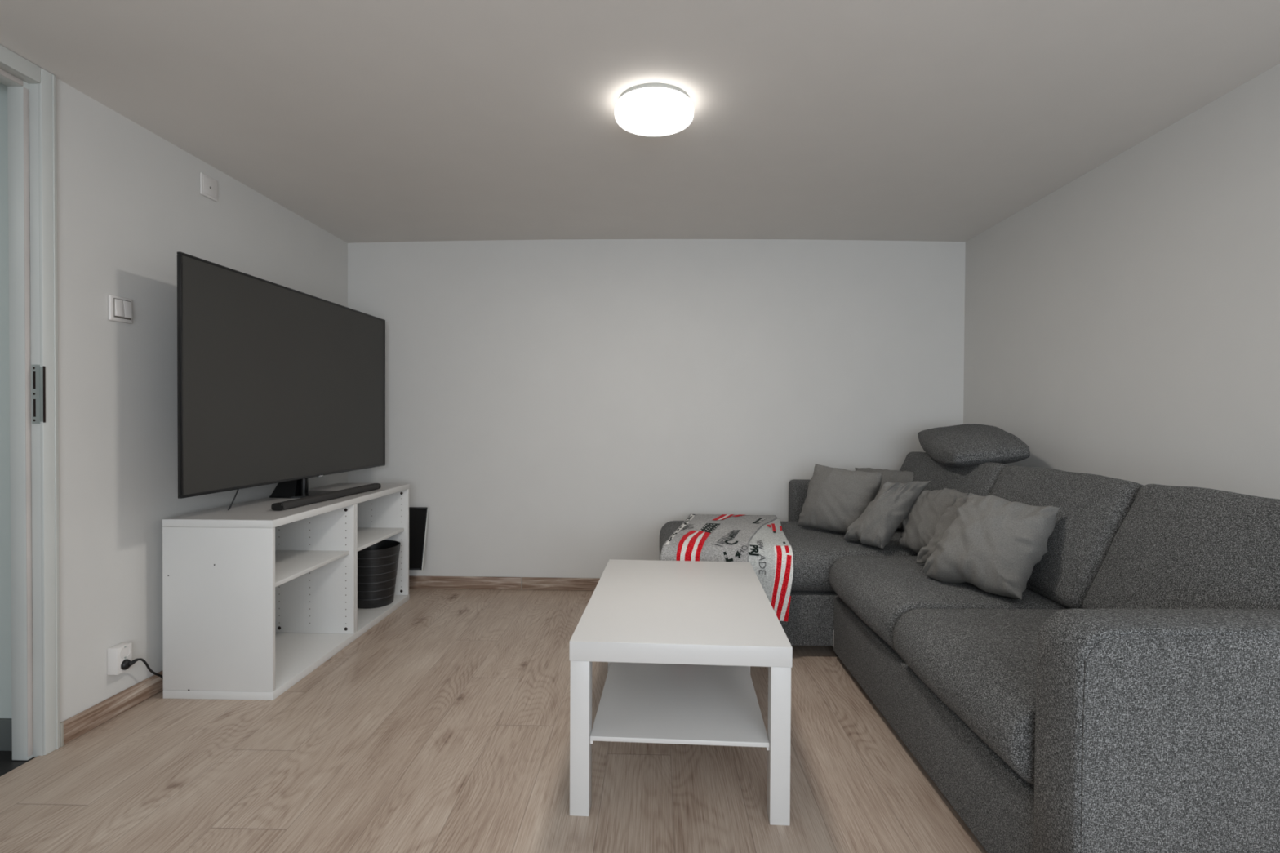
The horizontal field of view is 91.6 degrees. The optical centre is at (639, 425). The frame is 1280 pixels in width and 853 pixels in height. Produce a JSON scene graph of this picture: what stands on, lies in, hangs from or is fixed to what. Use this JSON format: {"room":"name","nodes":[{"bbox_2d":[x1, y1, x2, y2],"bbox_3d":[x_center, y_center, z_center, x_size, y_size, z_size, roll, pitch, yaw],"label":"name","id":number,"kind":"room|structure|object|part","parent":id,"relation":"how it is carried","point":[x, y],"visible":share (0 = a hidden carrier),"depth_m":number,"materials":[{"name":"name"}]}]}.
{"room":"living room","nodes":[
{"label":"living room","id":0,"kind":"room"},
{"bbox_2d":[0,82,11,718],"bbox_3d":[-2.590,-0.055,1.923,1.522,2.093,0.088,0,1,1],"label":"wall","id":1,"kind":"structure","parent":0,"point":[5,489],"depth_m":1.86,"materials":[{"name":"paint"}]},
{"bbox_2d":[0,718,12,751],"bbox_3d":[-2.597,0.924,1.885,1.522,0.093,0.012,0,1,1],"label":"baseboard","id":2,"kind":"structure","parent":1,"relation":"attached to","point":[6,731],"depth_m":1.86,"materials":[{"name":"grey"}]},
{"bbox_2d":[56,78,347,722],"bbox_3d":[-1.809,-0.045,1.060,0.085,2.083,5.127,0,1,1],"label":"wall","id":3,"kind":"structure","parent":0,"point":[130,200],"depth_m":2.11,"materials":[{"name":"white paint"}]},
{"bbox_2d":[0,44,60,760],"bbox_3d":[-1.786,-0.025,1.374,0.088,2.008,0.969,0,1,1],"label":"door frame","id":4,"kind":"structure","parent":3,"relation":"in","point":[31,89],"depth_m":1.81,"materials":[{"name":"white paint"}]},
{"bbox_3d":[-1.792,-0.017,1.374,0.076,1.991,0.935,0,1,1],"label":"frame","id":5,"kind":"part","parent":4,"relation":"part of","materials":[{"name":"white paint"}]},
{"bbox_3d":[-1.749,-0.090,1.809,0.034,0.172,0.003,0,1,1],"label":"strike plate","id":6,"kind":"part","parent":4,"relation":"part of","materials":[{"name":"metal"}]},
{"bbox_2d":[59,722,63,746],"bbox_3d":[-1.744,0.932,1.873,0.014,0.071,0.008,0,1,1],"label":"trim","id":7,"kind":"structure","parent":3,"relation":"attached to","point":[61,724],"depth_m":1.87,"materials":[{"name":"white wood"}]},
{"bbox_2d":[62,670,163,745],"bbox_3d":[-1.722,0.921,2.749,0.013,0.070,1.744,0,1,1],"label":"baseboard","id":8,"kind":"structure","parent":3,"relation":"attached to","point":[77,726],"depth_m":2.04,"materials":[{"name":"brown wood"}]},
{"bbox_2d":[107,642,132,675],"bbox_3d":[-1.727,0.775,2.068,0.037,0.088,0.058,0,1,1],"label":"power socket","id":9,"kind":"object","parent":3,"relation":"attached to","point":[117,654],"visible":0.97,"depth_m":2.04,"materials":[{"name":"white plastic"}]},
{"bbox_2d":[120,646,130,658],"bbox_3d":[-1.710,0.754,2.067,0.002,0.039,0.039,0,1,1],"label":"outlet","id":10,"kind":"object","parent":9,"relation":"attached to","point":[125,651],"depth_m":2.07,"materials":[{"name":"plastic"}]},
{"bbox_2d":[120,657,163,679],"bbox_3d":[-1.697,0.868,2.353,0.022,0.186,0.604,0,1,1],"label":"power cable","id":11,"kind":"object","parent":9,"relation":"attached to","point":[126,664],"visible":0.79,"depth_m":2.08,"materials":[{"name":"black rubber"}]},
{"bbox_3d":[-1.700,0.872,2.377,0.016,0.177,0.556,0,1,0],"label":"cord","id":12,"kind":"part","parent":11,"relation":"part of","materials":[{"name":"black rubber"}]},
{"bbox_2d":[108,294,133,324],"bbox_3d":[-1.728,-0.386,2.077,0.020,0.084,0.088,0,1,1],"label":"light switch","id":13,"kind":"object","parent":3,"relation":"attached to","point":[120,308],"visible":1,"depth_m":2.06,"materials":[{"name":"white plastic"}]},
{"bbox_2d":[200,172,217,201],"bbox_3d":[-1.718,-0.949,2.484,0.012,0.086,0.092,0,1,1],"label":"outlet plate","id":14,"kind":"object","parent":3,"relation":"attached to","point":[208,185],"visible":1,"depth_m":2.48,"materials":[{"name":"white plastic"}]},
{"bbox_3d":[-1.715,-0.949,2.484,0.002,0.066,0.072,0,1,1],"label":"plate","id":15,"kind":"part","parent":14,"relation":"part of","materials":[{"name":"white plastic"}]},
{"bbox_2d":[0,588,987,852],"bbox_3d":[-0.833,1.012,1.073,5.292,0.060,5.177,0,1,1],"label":"floor","id":16,"kind":"structure","parent":0,"point":[443,726],"depth_m":1.76,"materials":[{"name":"brown wood"}]},
{"bbox_2d":[162,483,409,700],"bbox_3d":[-1.467,0.640,2.790,0.395,0.634,1.210,0,1,1],"label":"tv stand","id":17,"kind":"object","parent":16,"relation":"on","point":[256,597],"visible":0.98,"depth_m":2.19,"materials":[{"name":"white laminate"}]},
{"bbox_3d":[-1.484,0.646,2.194,0.393,0.576,0.018,0,1,1],"label":"panel","id":18,"kind":"part","parent":17,"relation":"part of","materials":[{"name":"white laminate"}]},
{"bbox_2d":[177,251,385,510],"bbox_3d":[-1.521,-0.130,2.784,0.250,0.906,1.434,0,1,4],"label":"television","id":19,"kind":"object","parent":17,"relation":"on","point":[284,386],"visible":1,"depth_m":2.51,"materials":[{"name":"black plastic"}]},
{"bbox_3d":[-1.508,0.240,2.795,0.034,0.151,0.034,0,1,4],"label":"stand post","id":20,"kind":"part","parent":19,"relation":"part of","materials":[{"name":"black plastic"}]},
{"bbox_3d":[-1.469,0.942,2.793,0.395,0.030,1.209,0,1,1],"label":"panel","id":21,"kind":"part","parent":17,"relation":"part of","materials":[{"name":"white laminate"}]},
{"bbox_2d":[275,550,349,586],"bbox_3d":[-1.480,0.568,2.486,0.361,0.016,0.567,0,1,1],"label":"shelf","id":22,"kind":"object","parent":17,"relation":"attached to","point":[290,565],"depth_m":2.57,"materials":[{"name":"white laminate"}]},
{"bbox_3d":[-1.468,0.639,2.780,0.393,0.576,0.018,0,1,1],"label":"panel","id":23,"kind":"part","parent":17,"relation":"part of","materials":[{"name":"white laminate"}]},
{"bbox_2d":[271,483,381,511],"bbox_3d":[-1.358,0.310,2.757,0.047,0.029,0.747,0,1,5],"label":"soundbar","id":24,"kind":"object","parent":17,"relation":"on","point":[291,504],"visible":1,"depth_m":2.65,"materials":[{"name":"plastic"}]},
{"bbox_3d":[-1.468,0.639,2.799,0.393,0.576,0.018,0,1,1],"label":"panel","id":25,"kind":"part","parent":17,"relation":"part of","materials":[{"name":"white laminate"}]},
{"bbox_2d":[357,540,400,608],"bbox_3d":[-1.384,0.771,3.226,0.268,0.302,0.268,0,1,1],"label":"basket","id":26,"kind":"object","parent":17,"relation":"on","point":[377,563],"visible":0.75,"depth_m":3.13,"materials":[{"name":"black plastic"}]},
{"bbox_2d":[357,527,404,551],"bbox_3d":[-1.464,0.566,3.091,0.361,0.016,0.567,0,1,1],"label":"shelf","id":27,"kind":"object","parent":17,"relation":"attached to","point":[366,536],"depth_m":3.18,"materials":[{"name":"white laminate"}]},
{"bbox_3d":[-1.453,0.632,3.385,0.393,0.576,0.018,0,1,1],"label":"panel","id":28,"kind":"part","parent":17,"relation":"part of","materials":[{"name":"white laminate"}]},
{"bbox_2d":[568,559,792,826],"bbox_3d":[0.125,0.756,1.989,0.550,0.441,0.900,0,1,4],"label":"coffee table","id":29,"kind":"object","parent":16,"relation":"on","point":[680,642],"visible":1,"depth_m":1.67,"materials":[{"name":"white wood"}]},
{"bbox_3d":[-0.150,0.784,1.582,0.049,0.391,0.049,0,1,4],"label":"leg","id":30,"kind":"part","parent":29,"relation":"part of","materials":[{"name":"white wood"}]},
{"bbox_2d":[590,662,769,747],"bbox_3d":[0.124,0.784,1.989,0.447,0.012,0.876,0,1,4],"label":"shelf","id":31,"kind":"object","parent":29,"relation":"attached to","point":[700,704],"depth_m":1.73,"materials":[{"name":"white wood"}]},
{"bbox_3d":[0.346,0.788,1.551,0.049,0.391,0.049,0,1,4],"label":"leg","id":32,"kind":"part","parent":29,"relation":"part of","materials":[{"name":"white wood"}]},
{"bbox_2d":[659,451,1279,852],"bbox_3d":[0.931,0.562,2.300,1.710,0.831,2.472,0,1,1],"label":"sofa","id":33,"kind":"object","parent":16,"relation":"on","point":[1128,701],"visible":0.69,"depth_m":1.36,"materials":[{"name":"grey fabric"}]},
{"bbox_2d":[660,514,793,621],"bbox_3d":[0.412,0.637,2.962,0.549,0.324,0.895,0,1,8],"label":"throw blanket","id":34,"kind":"object","parent":33,"relation":"on","point":[761,541],"visible":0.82,"depth_m":2.63,"materials":[{"name":"grey fabric"}]},
{"bbox_2d":[659,520,917,591],"bbox_3d":[0.846,0.611,2.991,1.506,0.192,0.837,0,1,1],"label":"cushion","id":35,"kind":"object","parent":33,"relation":"on","point":[815,550],"depth_m":2.64,"materials":[{"name":"grey fabric"}]},
{"bbox_3d":[1.323,0.613,3.463,0.976,0.610,0.120,0,1,1],"label":"armrest","id":36,"kind":"part","parent":33,"relation":"part of","materials":[{"name":"grey fabric"}]},
{"bbox_2d":[797,463,882,533],"bbox_3d":[0.948,0.359,2.992,0.408,0.328,0.176,1,1,41],"label":"throw pillow","id":37,"kind":"object","parent":33,"relation":"on","point":[836,497],"visible":0.88,"depth_m":2.93,"materials":[{"name":"grey fabric"}]},
{"bbox_2d":[854,467,914,528],"bbox_3d":[1.228,0.364,3.159,0.324,0.280,0.188,1,1,41],"label":"throw pillow","id":38,"kind":"object","parent":33,"relation":"on","point":[891,476],"visible":0.23,"depth_m":3.14,"materials":[{"name":"grey fabric"}]},
{"bbox_2d":[844,480,930,549],"bbox_3d":[1.037,0.376,2.655,0.355,0.286,0.185,1,1,31],"label":"throw pillow","id":39,"kind":"object","parent":33,"relation":"on","point":[877,524],"visible":0.98,"depth_m":2.61,"materials":[{"name":"grey fabric"}]},
{"bbox_2d":[897,488,968,553],"bbox_3d":[1.198,0.391,2.515,0.192,0.269,0.326,0,1,-21],"label":"throw pillow","id":40,"kind":"object","parent":33,"relation":"on","point":[929,507],"visible":0.52,"depth_m":2.51,"materials":[{"name":"grey fabric"}]},
{"bbox_2d":[915,493,968,563],"bbox_3d":[1.188,0.390,2.229,0.193,0.266,0.346,0,1,-27],"label":"throw pillow","id":41,"kind":"object","parent":33,"relation":"on","point":[949,516],"visible":0.26,"depth_m":2.29,"materials":[{"name":"grey fabric"}]},
{"bbox_2d":[829,555,1067,650],"bbox_3d":[1.168,0.623,2.202,0.839,0.192,0.715,0,1,1],"label":"seat cushion","id":42,"kind":"object","parent":33,"relation":"on","point":[875,592],"depth_m":2.04,"materials":[{"name":"grey fabric"}]},
{"bbox_2d":[897,451,1008,531],"bbox_3d":[1.446,0.368,2.909,0.355,0.451,0.937,0,1,1],"label":"cushion","id":43,"kind":"object","parent":33,"relation":"on","point":[980,479],"depth_m":2.73,"materials":[{"name":"grey fabric"}]},
{"bbox_2d":[917,423,1030,466],"bbox_3d":[1.529,0.089,2.908,0.360,0.189,0.696,1,1,15],"label":"cushion","id":44,"kind":"object","parent":33,"relation":"on","point":[967,445],"visible":0.99,"depth_m":2.67,"materials":[{"name":"grey fabric"}]},
{"bbox_2d":[893,608,1064,785],"bbox_3d":[1.149,0.632,1.526,0.843,0.190,0.661,0,1,1],"label":"seat cushion","id":45,"kind":"object","parent":33,"relation":"on","point":[978,666],"depth_m":1.48,"materials":[{"name":"grey fabric"}]},
{"bbox_2d":[922,493,1060,599],"bbox_3d":[1.123,0.383,2.035,0.233,0.305,0.357,0,1,-31],"label":"throw pillow","id":46,"kind":"object","parent":33,"relation":"on","point":[993,544],"visible":0.99,"depth_m":1.95,"materials":[{"name":"grey fabric"}]},
{"bbox_2d":[989,465,1142,608],"bbox_3d":[1.425,0.378,2.106,0.352,0.453,0.687,0,1,1],"label":"cushion","id":47,"kind":"object","parent":33,"relation":"on","point":[1093,508],"depth_m":1.90,"materials":[{"name":"grey fabric"}]},
{"bbox_3d":[1.252,0.652,1.121,1.006,0.613,0.126,0,1,1],"label":"armrest","id":48,"kind":"part","parent":33,"relation":"part of","materials":[{"name":"grey fabric"}]},
{"bbox_2d":[1082,484,1279,609],"bbox_3d":[1.409,0.385,1.473,0.351,0.451,0.591,0,1,1],"label":"cushion","id":49,"kind":"object","parent":33,"relation":"on","point":[1165,547],"depth_m":1.50,"materials":[{"name":"grey fabric"}]},
{"bbox_2d":[0,0,1279,243],"bbox_3d":[0.007,-1.075,1.001,3.735,0.120,5.327,0,1,1],"label":"ceiling","id":50,"kind":"structure","parent":0,"point":[366,121],"depth_m":1.98,"materials":[{"name":"white paint"}]},
{"bbox_2d":[614,82,693,136],"bbox_3d":[0.046,-1.018,2.017,0.256,0.064,0.256,0,1,1],"label":"ceiling lamp","id":51,"kind":"object","parent":50,"relation":"attached to","point":[650,108],"visible":1,"depth_m":1.96,"materials":[{"name":"plastic"}]},
{"bbox_2d":[347,239,965,577],"bbox_3d":[0.068,-0.066,3.626,3.735,2.083,0.100,0,1,1],"label":"wall","id":52,"kind":"structure","parent":0,"point":[552,406],"depth_m":3.58,"materials":[{"name":"white paint"}]},
{"bbox_2d":[408,506,429,570],"bbox_3d":[-1.418,0.710,3.542,0.392,0.477,0.130,0,1,1],"label":"panel","id":53,"kind":"object","parent":52,"relation":"attached to","point":[418,516],"visible":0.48,"depth_m":3.55,"materials":[{"name":"black glass"}]},
{"bbox_2d":[408,575,599,591],"bbox_3d":[0.061,0.920,3.582,3.509,0.073,0.013,0,1,1],"label":"baseboard","id":54,"kind":"structure","parent":52,"relation":"attached to","point":[415,581],"depth_m":3.60,"materials":[{"name":"brown wood"}]},
{"bbox_2d":[963,63,1279,499],"bbox_3d":[1.818,-0.023,0.967,0.100,2.083,5.127,0,1,1],"label":"wall","id":55,"kind":"structure","parent":0,"point":[1123,323],"depth_m":2.19,"materials":[{"name":"white paint"}]}
]}

